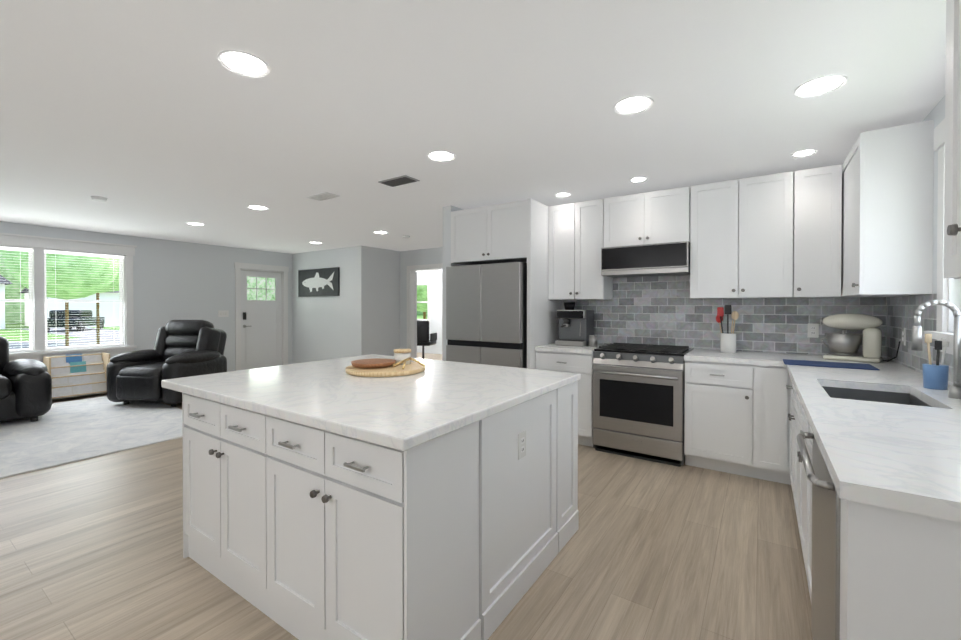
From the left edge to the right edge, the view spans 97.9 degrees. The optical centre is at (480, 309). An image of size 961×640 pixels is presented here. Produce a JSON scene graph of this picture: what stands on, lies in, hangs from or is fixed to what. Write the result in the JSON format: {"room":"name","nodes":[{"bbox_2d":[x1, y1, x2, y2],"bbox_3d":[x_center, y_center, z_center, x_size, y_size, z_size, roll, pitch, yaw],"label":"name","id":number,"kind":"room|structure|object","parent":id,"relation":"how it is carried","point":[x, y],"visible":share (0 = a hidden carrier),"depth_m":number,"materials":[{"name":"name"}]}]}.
{"room":"kitchen","nodes":[
{"label":"kitchen","id":0,"kind":"room"},
{"bbox_2d":[0,221,291,371],"bbox_3d":[-6.233,0.052,5.764,0.120,2.440,7.990,0,1,34],"label":"wall","id":1,"kind":"structure","parent":0,"point":[176,280],"depth_m":7.21,"materials":[{"name":"paint"}]},
{"bbox_2d":[0,233,136,361],"bbox_3d":[-6.419,-0.147,5.441,0.170,1.725,3.110,0,1,34],"label":"window","id":2,"kind":"structure","parent":1,"relation":"in","point":[36,300],"depth_m":5.93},
{"bbox_2d":[0,247,32,254],"bbox_3d":[-6.267,-0.791,5.654,0.040,0.081,0.292,0,1,34],"label":"window blinds","id":3,"kind":"object","parent":2,"relation":"attached to","point":[1,248],"depth_m":5.64,"materials":[{"name":"white plastic"}]},
{"bbox_2d":[12,259,27,285],"bbox_3d":[-6.251,-0.504,5.679,0.040,0.353,0.140,0,1,34],"label":"window blinds","id":4,"kind":"object","parent":2,"relation":"attached to","point":[19,259],"depth_m":5.68,"materials":[{"name":"white plastic"}]},
{"bbox_2d":[63,314,78,344],"bbox_3d":[-5.973,0.286,6.100,0.040,0.432,0.162,0,1,34],"label":"window blinds","id":5,"kind":"object","parent":2,"relation":"attached to","point":[70,314],"depth_m":6.07,"materials":[{"name":"white plastic"}]},
{"bbox_2d":[44,250,122,299],"bbox_3d":[-5.881,-0.491,6.231,0.040,0.691,0.862,0,1,34],"label":"window blinds","id":6,"kind":"object","parent":2,"relation":"attached to","point":[57,252],"depth_m":6.09,"materials":[{"name":"white plastic"}]},
{"bbox_2d":[218,310,228,316],"bbox_3d":[-4.789,0.076,7.800,0.010,0.120,0.180,0,1,34],"label":"switch plate","id":7,"kind":"object","parent":1,"relation":"attached to","point":[225,313],"visible":1,"depth_m":7.80,"materials":[{"name":"white plastic"}]},
{"bbox_2d":[241,270,281,369],"bbox_3d":[-4.401,0.237,8.432,0.101,2.010,0.838,0,1,34],"label":"entry door","id":8,"kind":"structure","parent":1,"relation":"in","point":[261,319],"depth_m":8.43,"materials":[{"name":"paint"}]},
{"bbox_2d":[234,262,288,370],"bbox_3d":[-4.419,0.173,8.443,0.148,2.155,1.090,0,1,34],"label":"door frame","id":9,"kind":"structure","parent":1,"relation":"attached to","point":[239,267],"depth_m":8.30,"materials":[{"name":"white wood"}]},
{"bbox_2d":[292,246,356,363],"bbox_3d":[-3.176,0.030,8.451,2.201,2.440,0.120,0,1,34],"label":"wall","id":10,"kind":"structure","parent":0,"point":[324,327],"depth_m":8.30,"materials":[{"name":"paint"}]},
{"bbox_2d":[298,267,339,296],"bbox_3d":[-3.264,-0.544,8.407,1.300,0.550,0.041,0,1,34],"label":"framed picture","id":11,"kind":"object","parent":10,"relation":"attached to","point":[320,282],"visible":1,"depth_m":8.36},
{"bbox_2d":[357,245,399,355],"bbox_3d":[-1.935,0.032,8.220,0.120,2.440,1.120,0,1,34],"label":"wall","id":12,"kind":"structure","parent":0,"point":[378,301],"depth_m":8.06,"materials":[{"name":"paint"}]},
{"bbox_2d":[0,352,812,639],"bbox_3d":[-1.805,1.303,5.060,10.470,0.050,11.740,0,1,34],"label":"floor","id":13,"kind":"structure","parent":0,"point":[91,548],"depth_m":2.15,"materials":[{"name":"brown wood"}]},
{"bbox_2d":[43,352,109,399],"bbox_3d":[-5.757,0.956,5.988,0.350,0.630,0.640,0,1,34],"label":"rack","id":14,"kind":"object","parent":13,"relation":"on","point":[78,374],"visible":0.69,"depth_m":6.00,"materials":[{"name":"brown wood"}]},
{"bbox_2d":[0,396,182,478],"bbox_3d":[-5.038,1.281,3.948,3.100,0.012,3.650,0,1,34],"label":"rug","id":15,"kind":"object","parent":13,"relation":"on","point":[61,433],"visible":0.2,"depth_m":4.34,"materials":[{"name":"grey carpet"}]},
{"bbox_2d":[0,336,51,421],"bbox_3d":[-5.934,0.721,4.153,1.140,1.102,2.270,0,1,34],"label":"sofa","id":16,"kind":"object","parent":15,"relation":"on","point":[25,388],"visible":1,"depth_m":4.67,"materials":[{"name":"black leather"}]},
{"bbox_2d":[106,320,226,406],"bbox_3d":[-4.312,0.703,5.888,1.115,1.109,1.154,0,0,9],"label":"recliner","id":17,"kind":"object","parent":15,"relation":"on","point":[185,348],"visible":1,"depth_m":5.60,"materials":[{"name":"black leather"}]},
{"bbox_2d":[175,378,580,639],"bbox_3d":[-0.496,0.861,2.327,1.620,0.880,1.474,0,1,34],"label":"kitchen island","id":18,"kind":"object","parent":13,"relation":"on","point":[330,499],"depth_m":1.65,"materials":[{"name":"white wood"}]},
{"bbox_2d":[161,354,580,445],"bbox_3d":[-0.567,0.400,2.384,1.810,0.040,1.491,0,1,34],"label":"island countertop","id":19,"kind":"structure","parent":18,"relation":"on","point":[405,410],"depth_m":1.94,"materials":[{"name":"white stone"}]},
{"bbox_2d":[345,362,425,376],"bbox_3d":[-0.580,0.364,2.579,0.480,0.028,0.480,0,1,34],"label":"serving board","id":20,"kind":"object","parent":19,"relation":"on","point":[409,369],"visible":0.83,"depth_m":2.42,"materials":[{"name":"beige wicker"}]},
{"bbox_2d":[351,358,395,367],"bbox_3d":[-0.662,0.333,2.592,0.270,0.030,0.270,0,1,34],"label":"plate","id":21,"kind":"object","parent":20,"relation":"on","point":[373,363],"visible":1,"depth_m":2.52,"materials":[{"name":"brown wood"}]},
{"bbox_2d":[394,349,410,364],"bbox_3d":[-0.501,0.302,2.688,0.112,0.092,0.112,0,1,34],"label":"jar","id":22,"kind":"object","parent":20,"relation":"on","point":[400,355],"visible":0.9,"depth_m":2.64,"materials":[{"name":"white ceramic"}]},
{"bbox_2d":[392,357,425,369],"bbox_3d":[-0.448,0.318,2.504,0.187,0.063,0.162,0,1,34],"label":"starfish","id":23,"kind":"object","parent":20,"relation":"on","point":[405,360],"visible":1,"depth_m":2.52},
{"bbox_2d":[417,320,436,358],"bbox_3d":[-1.343,0.740,9.738,0.605,1.000,0.602,0,0,14],"label":"office chair","id":24,"kind":"object","parent":13,"relation":"on","point":[423,340],"visible":0.52,"depth_m":9.44,"materials":[{"name":"black leather"}]},
{"bbox_2d":[446,262,526,367],"bbox_3d":[0.225,0.401,4.617,0.905,1.738,0.800,0,1,34],"label":"fridge","id":25,"kind":"object","parent":13,"relation":"on","point":[486,314],"visible":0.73,"depth_m":4.24,"materials":[{"name":"silver metal"}]},
{"bbox_2d":[451,198,559,368],"bbox_3d":[0.273,0.097,4.653,0.998,2.370,0.738,0,1,34],"label":"surround","id":26,"kind":"object","parent":13,"relation":"on","point":[516,231],"visible":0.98,"depth_m":4.30,"materials":[{"name":"white wood"}]},
{"bbox_2d":[535,343,605,446],"bbox_3d":[0.952,0.825,4.251,0.581,0.920,0.662,0,1,34],"label":"base cabinet","id":27,"kind":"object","parent":13,"relation":"on","point":[552,357],"depth_m":3.92,"materials":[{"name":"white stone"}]},
{"bbox_2d":[555,302,593,346],"bbox_3d":[0.959,0.143,4.314,0.300,0.440,0.401,0,1,34],"label":"espresso machine","id":28,"kind":"object","parent":27,"relation":"on","point":[576,327],"visible":1,"depth_m":4.26,"materials":[{"name":"silver metal"}]},
{"bbox_2d":[588,335,597,346],"bbox_3d":[1.103,0.310,4.127,0.090,0.110,0.124,0,1,34],"label":"milk jug","id":29,"kind":"object","parent":27,"relation":"on","point":[592,341],"visible":1,"depth_m":4.10,"materials":[{"name":"silver metal"}]},
{"bbox_2d":[592,343,693,466],"bbox_3d":[1.492,0.814,3.849,0.756,0.949,0.705,0,1,34],"label":"range","id":30,"kind":"object","parent":13,"relation":"on","point":[638,399],"visible":1,"depth_m":3.60,"materials":[{"name":"silver metal"}]},
{"bbox_2d":[684,349,786,482],"bbox_3d":[2.108,0.831,3.485,0.665,0.920,0.644,0,1,34],"label":"base cabinet","id":31,"kind":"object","parent":13,"relation":"on","point":[733,402],"depth_m":3.24,"materials":[{"name":"white wood"}]},
{"bbox_2d":[716,305,738,352],"bbox_3d":[2.130,0.164,3.618,0.176,0.410,0.131,0,1,34],"label":"utensil crock","id":32,"kind":"object","parent":31,"relation":"on","point":[727,342],"visible":1,"depth_m":3.58,"materials":[{"name":"white ceramic"}]},
{"bbox_2d":[783,359,879,369],"bbox_3d":[2.363,0.372,2.856,0.480,0.006,0.300,0,1,34],"label":"drying mat","id":33,"kind":"object","parent":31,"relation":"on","point":[830,364],"visible":0.98,"depth_m":2.82,"materials":[{"name":"blue fabric"}]},
{"bbox_2d":[787,419,818,639],"bbox_3d":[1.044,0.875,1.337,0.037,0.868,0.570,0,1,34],"label":"base cabinet","id":34,"kind":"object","parent":13,"relation":"on","point":[803,478],"depth_m":1.85,"materials":[{"name":"white wood"}]},
{"bbox_2d":[783,354,960,639],"bbox_3d":[1.963,0.843,2.083,0.657,0.920,3.134,0,1,34],"label":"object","id":35,"kind":"structure","parent":13,"relation":"on","point":[865,464],"depth_m":1.03,"materials":[{"name":"white stone"}]},
{"bbox_2d":[820,313,882,362],"bbox_3d":[2.750,0.201,3.108,0.364,0.346,0.257,0,1,34],"label":"stand mixer","id":36,"kind":"object","parent":35,"relation":"on","point":[844,345],"visible":1,"depth_m":3.05,"materials":[{"name":"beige metal"}]},
{"bbox_2d":[882,341,899,361],"bbox_3d":[2.891,0.293,2.973,0.071,0.162,0.320,0,1,34],"label":"cord","id":37,"kind":"object","parent":36,"relation":"attached to","point":[896,353],"visible":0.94,"depth_m":2.87,"materials":[{"name":"black plastic"}]},
{"bbox_2d":[922,334,948,389],"bbox_3d":[2.211,0.250,2.030,0.094,0.265,0.088,0,1,34],"label":"cup","id":38,"kind":"object","parent":35,"relation":"on","point":[935,376],"visible":1,"depth_m":2.01,"materials":[{"name":"ceramic"}]},
{"bbox_2d":[911,300,960,398],"bbox_3d":[2.003,0.170,1.821,0.168,0.428,0.129,0,1,34],"label":"faucet","id":39,"kind":"object","parent":35,"relation":"on","point":[954,389],"visible":1,"depth_m":1.82,"materials":[{"name":"silver metal"}]},
{"bbox_2d":[400,247,442,348],"bbox_3d":[-1.673,0.029,8.646,6.680,2.440,0.120,0,1,34],"label":"wall","id":40,"kind":"structure","parent":0,"point":[422,256],"depth_m":8.45,"materials":[{"name":"paint"}]},
{"bbox_2d":[415,272,416,357],"bbox_3d":[-1.476,0.233,8.885,0.100,2.012,0.800,0,1,-28],"label":"room door","id":41,"kind":"structure","parent":40,"relation":"in","point":[415,314],"depth_m":8.52,"materials":[{"name":"paint"}]},
{"bbox_2d":[407,263,442,360],"bbox_3d":[-1.034,0.187,8.209,1.000,2.130,0.136,0,1,34],"label":"door frame","id":42,"kind":"structure","parent":40,"relation":"attached to","point":[410,309],"depth_m":8.40,"materials":[{"name":"white wood"}]},
{"bbox_2d":[415,269,441,353],"bbox_3d":[-0.090,0.010,10.896,6.800,2.440,0.120,0,1,34],"label":"wall","id":43,"kind":"structure","parent":0,"point":[433,278],"depth_m":11.62,"materials":[{"name":"paint"}]},
{"bbox_2d":[417,282,429,321],"bbox_3d":[-1.712,-0.213,11.941,0.760,1.130,0.110,0,1,34],"label":"window","id":44,"kind":"structure","parent":43,"relation":"in","point":[428,297],"depth_m":11.73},
{"bbox_2d":[443,205,463,360],"bbox_3d":[0.320,0.053,5.730,0.120,2.440,2.500,0,1,34],"label":"wall","id":45,"kind":"structure","parent":0,"point":[447,210],"depth_m":4.70,"materials":[{"name":"paint"}]},
{"bbox_2d":[0,0,945,253],"bbox_3d":[-1.805,-1.192,5.039,10.470,0.060,11.740,0,1,34],"label":"ceiling","id":46,"kind":"structure","parent":0,"point":[156,119],"depth_m":2.31,"materials":[{"name":"paint"}]},
{"bbox_2d":[91,196,107,201],"bbox_3d":[-3.919,-1.138,4.303,0.128,0.034,0.128,0,1,25],"label":"smoke detector","id":47,"kind":"object","parent":46,"relation":"attached to","point":[99,198],"depth_m":4.27,"materials":[{"name":"white plastic"}]},
{"bbox_2d":[186,222,204,225],"bbox_3d":[-3.876,-1.164,5.695,0.213,0.005,0.213,0,1,28],"label":"recessed light","id":48,"kind":"object","parent":46,"relation":"in","point":[192,223],"depth_m":5.72,"materials":[{"name":"white plastic"}]},
{"bbox_2d":[217,50,269,76],"bbox_3d":[-1.090,-1.133,1.934,0.213,0.005,0.213,0,0,13],"label":"recessed light","id":49,"kind":"object","parent":46,"relation":"in","point":[244,63],"depth_m":1.92,"materials":[{"name":"white plastic"}]},
{"bbox_2d":[247,205,268,209],"bbox_3d":[-2.523,-1.156,4.751,0.213,0.005,0.213,0,1,28],"label":"recessed light","id":50,"kind":"object","parent":46,"relation":"in","point":[255,207],"depth_m":4.73,"materials":[{"name":"white plastic"}]},
{"bbox_2d":[306,192,339,200],"bbox_3d":[-1.602,-1.149,4.265,0.330,0.012,0.160,0,1,34],"label":"ceiling vent","id":51,"kind":"object","parent":46,"relation":"in","point":[323,196],"depth_m":4.23,"materials":[{"name":"grey plastic"}]},
{"bbox_2d":[375,231,387,233],"bbox_3d":[-1.511,-1.169,6.348,0.213,0.005,0.213,0,0,-5],"label":"recessed light","id":52,"kind":"object","parent":46,"relation":"in","point":[381,232],"depth_m":6.34,"materials":[{"name":"white plastic"}]},
{"bbox_2d":[378,175,419,186],"bbox_3d":[-0.732,-1.144,3.741,0.340,0.012,0.180,0,1,34],"label":"ceiling vent","id":53,"kind":"object","parent":46,"relation":"in","point":[399,181],"depth_m":3.72,"materials":[{"name":"grey plastic"}]},
{"bbox_2d":[427,151,454,161],"bbox_3d":[-0.293,-1.143,3.121,0.213,0.005,0.213,0,0,13],"label":"recessed light","id":54,"kind":"object","parent":46,"relation":"in","point":[437,155],"depth_m":3.10,"materials":[{"name":"white plastic"}]},
{"bbox_2d":[556,193,570,196],"bbox_3d":[0.828,-1.151,4.199,0.153,0.005,0.153,0,1,28],"label":"recessed light","id":55,"kind":"object","parent":46,"relation":"in","point":[559,194],"depth_m":4.18,"materials":[{"name":"white plastic"}]},
{"bbox_2d":[613,95,653,113],"bbox_3d":[0.850,-1.136,2.330,0.213,0.005,0.213,0,1,28],"label":"recessed light","id":56,"kind":"object","parent":46,"relation":"in","point":[631,105],"depth_m":2.32,"materials":[{"name":"white plastic"}]},
{"bbox_2d":[629,177,647,182],"bbox_3d":[1.395,-1.147,3.698,0.153,0.005,0.153,0,1,28],"label":"recessed light","id":57,"kind":"object","parent":46,"relation":"in","point":[636,179],"depth_m":3.69,"materials":[{"name":"white plastic"}]},
{"bbox_2d":[791,149,816,156],"bbox_3d":[2.364,-1.142,3.060,0.153,0.005,0.153,0,1,28],"label":"recessed light","id":58,"kind":"object","parent":46,"relation":"in","point":[802,153],"depth_m":3.05,"materials":[{"name":"white plastic"}]},
{"bbox_2d":[794,74,847,96],"bbox_3d":[1.726,-1.134,2.127,0.213,0.005,0.213,0,1,28],"label":"recessed light","id":59,"kind":"object","parent":46,"relation":"in","point":[822,85],"depth_m":2.12,"materials":[{"name":"white plastic"}]},
{"bbox_2d":[612,173,886,358],"bbox_3d":[1.670,0.065,4.234,3.790,2.440,0.120,0,1,34],"label":"wall","id":60,"kind":"structure","parent":0,"point":[835,297],"depth_m":3.36,"materials":[{"name":"paint"}]},
{"bbox_2d":[548,202,579,299],"bbox_3d":[0.948,-0.597,4.442,0.349,0.980,0.328,0,1,34],"label":"upper cabinet","id":61,"kind":"object","parent":60,"relation":"attached to","point":[563,220],"depth_m":4.31,"materials":[{"name":"white wood"}]},
{"bbox_2d":[580,199,612,299],"bbox_3d":[1.141,-0.596,4.313,0.348,0.980,0.328,0,1,34],"label":"upper cabinet","id":62,"kind":"object","parent":60,"relation":"attached to","point":[593,286],"depth_m":4.15,"materials":[{"name":"white wood"}]},
{"bbox_2d":[604,192,651,247],"bbox_3d":[1.470,-0.841,4.089,0.437,0.485,0.328,0,1,34],"label":"upper cabinet","id":63,"kind":"object","parent":60,"relation":"attached to","point":[627,218],"depth_m":3.95,"materials":[{"name":"white wood"}]},
{"bbox_2d":[601,241,689,277],"bbox_3d":[1.577,-0.460,3.965,0.754,0.265,0.404,0,1,34],"label":"microwave","id":64,"kind":"object","parent":63,"relation":"attached to","point":[663,259],"visible":0.96,"depth_m":3.79,"materials":[{"name":"silver metal"}]},
{"bbox_2d":[652,186,691,243],"bbox_3d":[1.735,-0.840,3.911,0.436,0.485,0.328,0,1,34],"label":"upper cabinet","id":65,"kind":"object","parent":60,"relation":"attached to","point":[671,208],"depth_m":3.74,"materials":[{"name":"white wood"}]},
{"bbox_2d":[690,178,747,298],"bbox_3d":[2.094,-0.590,3.673,0.420,0.980,0.328,0,1,34],"label":"upper cabinet","id":66,"kind":"object","parent":60,"relation":"attached to","point":[719,246],"depth_m":3.53,"materials":[{"name":"white wood"}]},
{"bbox_2d":[560,275,886,357],"bbox_3d":[1.997,0.017,3.937,2.660,0.699,0.008,0,1,34],"label":"backsplash","id":67,"kind":"structure","parent":60,"relation":"attached to","point":[660,310],"depth_m":3.87,"materials":[{"name":"tile"}]},
{"bbox_2d":[807,323,818,337],"bbox_3d":[2.731,0.172,3.437,0.072,0.116,0.007,0,1,34],"label":"outlet","id":68,"kind":"object","parent":67,"relation":"attached to","point":[812,330],"visible":1,"depth_m":3.44,"materials":[{"name":"white plastic"}]},
{"bbox_2d":[748,169,807,297],"bbox_3d":[2.372,-0.589,3.486,0.481,0.980,0.328,0,1,34],"label":"upper cabinet","id":69,"kind":"object","parent":60,"relation":"attached to","point":[777,203],"depth_m":3.31,"materials":[{"name":"white wood"}]},
{"bbox_2d":[804,166,827,297],"bbox_3d":[2.619,-0.587,3.320,0.356,0.980,0.328,0,1,34],"label":"upper cabinet","id":70,"kind":"object","parent":60,"relation":"attached to","point":[816,222],"depth_m":3.18,"materials":[{"name":"white wood"}]},
{"bbox_2d":[895,95,953,332],"bbox_3d":[1.224,0.098,0.276,0.120,2.440,7.190,0,1,34],"label":"wall","id":71,"kind":"structure","parent":0,"point":[936,114],"depth_m":2.33,"materials":[{"name":"paint"}]},
{"bbox_2d":[828,120,933,297],"bbox_3d":[2.678,-0.584,2.877,0.370,0.980,0.998,0,1,34],"label":"upper cabinet","id":72,"kind":"object","parent":71,"relation":"attached to","point":[858,222],"depth_m":2.48,"materials":[{"name":"white wood"}]},
{"bbox_2d":[887,294,960,385],"bbox_3d":[2.235,0.149,1.899,0.008,0.468,3.112,0,1,34],"label":"backsplash","id":73,"kind":"structure","parent":71,"relation":"attached to","point":[900,311],"depth_m":2.69,"materials":[{"name":"tile"}]},
{"bbox_2d":[901,327,905,344],"bbox_3d":[2.837,0.179,2.808,0.006,0.116,0.072,0,1,34],"label":"outlet","id":74,"kind":"object","parent":73,"relation":"attached to","point":[903,337],"visible":0.98,"depth_m":2.80,"materials":[{"name":"white plastic"}]},
{"bbox_2d":[924,118,960,354],"bbox_3d":[2.071,-0.373,1.589,0.180,1.200,1.600,0,1,34],"label":"window","id":75,"kind":"structure","parent":71,"relation":"in","point":[948,289],"depth_m":2.18,"materials":[{"name":"white wood"}]},
{"bbox_2d":[932,0,960,283],"bbox_3d":[1.265,-0.567,0.804,0.405,0.980,0.440,0,1,34],"label":"upper cabinet","id":76,"kind":"object","parent":71,"relation":"attached to","point":[952,188],"depth_m":1.05,"materials":[{"name":"white wood"}]},
{"label":"outside","id":77,"kind":"structure","parent":0,"visible":0},
{"bbox_2d":[0,250,426,348],"bbox_3d":[-5.551,-8.636,8.396,201.000,30.027,192.000,0,1,34],"label":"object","id":78,"kind":"structure","parent":77,"point":[58,314],"depth_m":23.33,"materials":[{"name":"green plant"}]}
]}

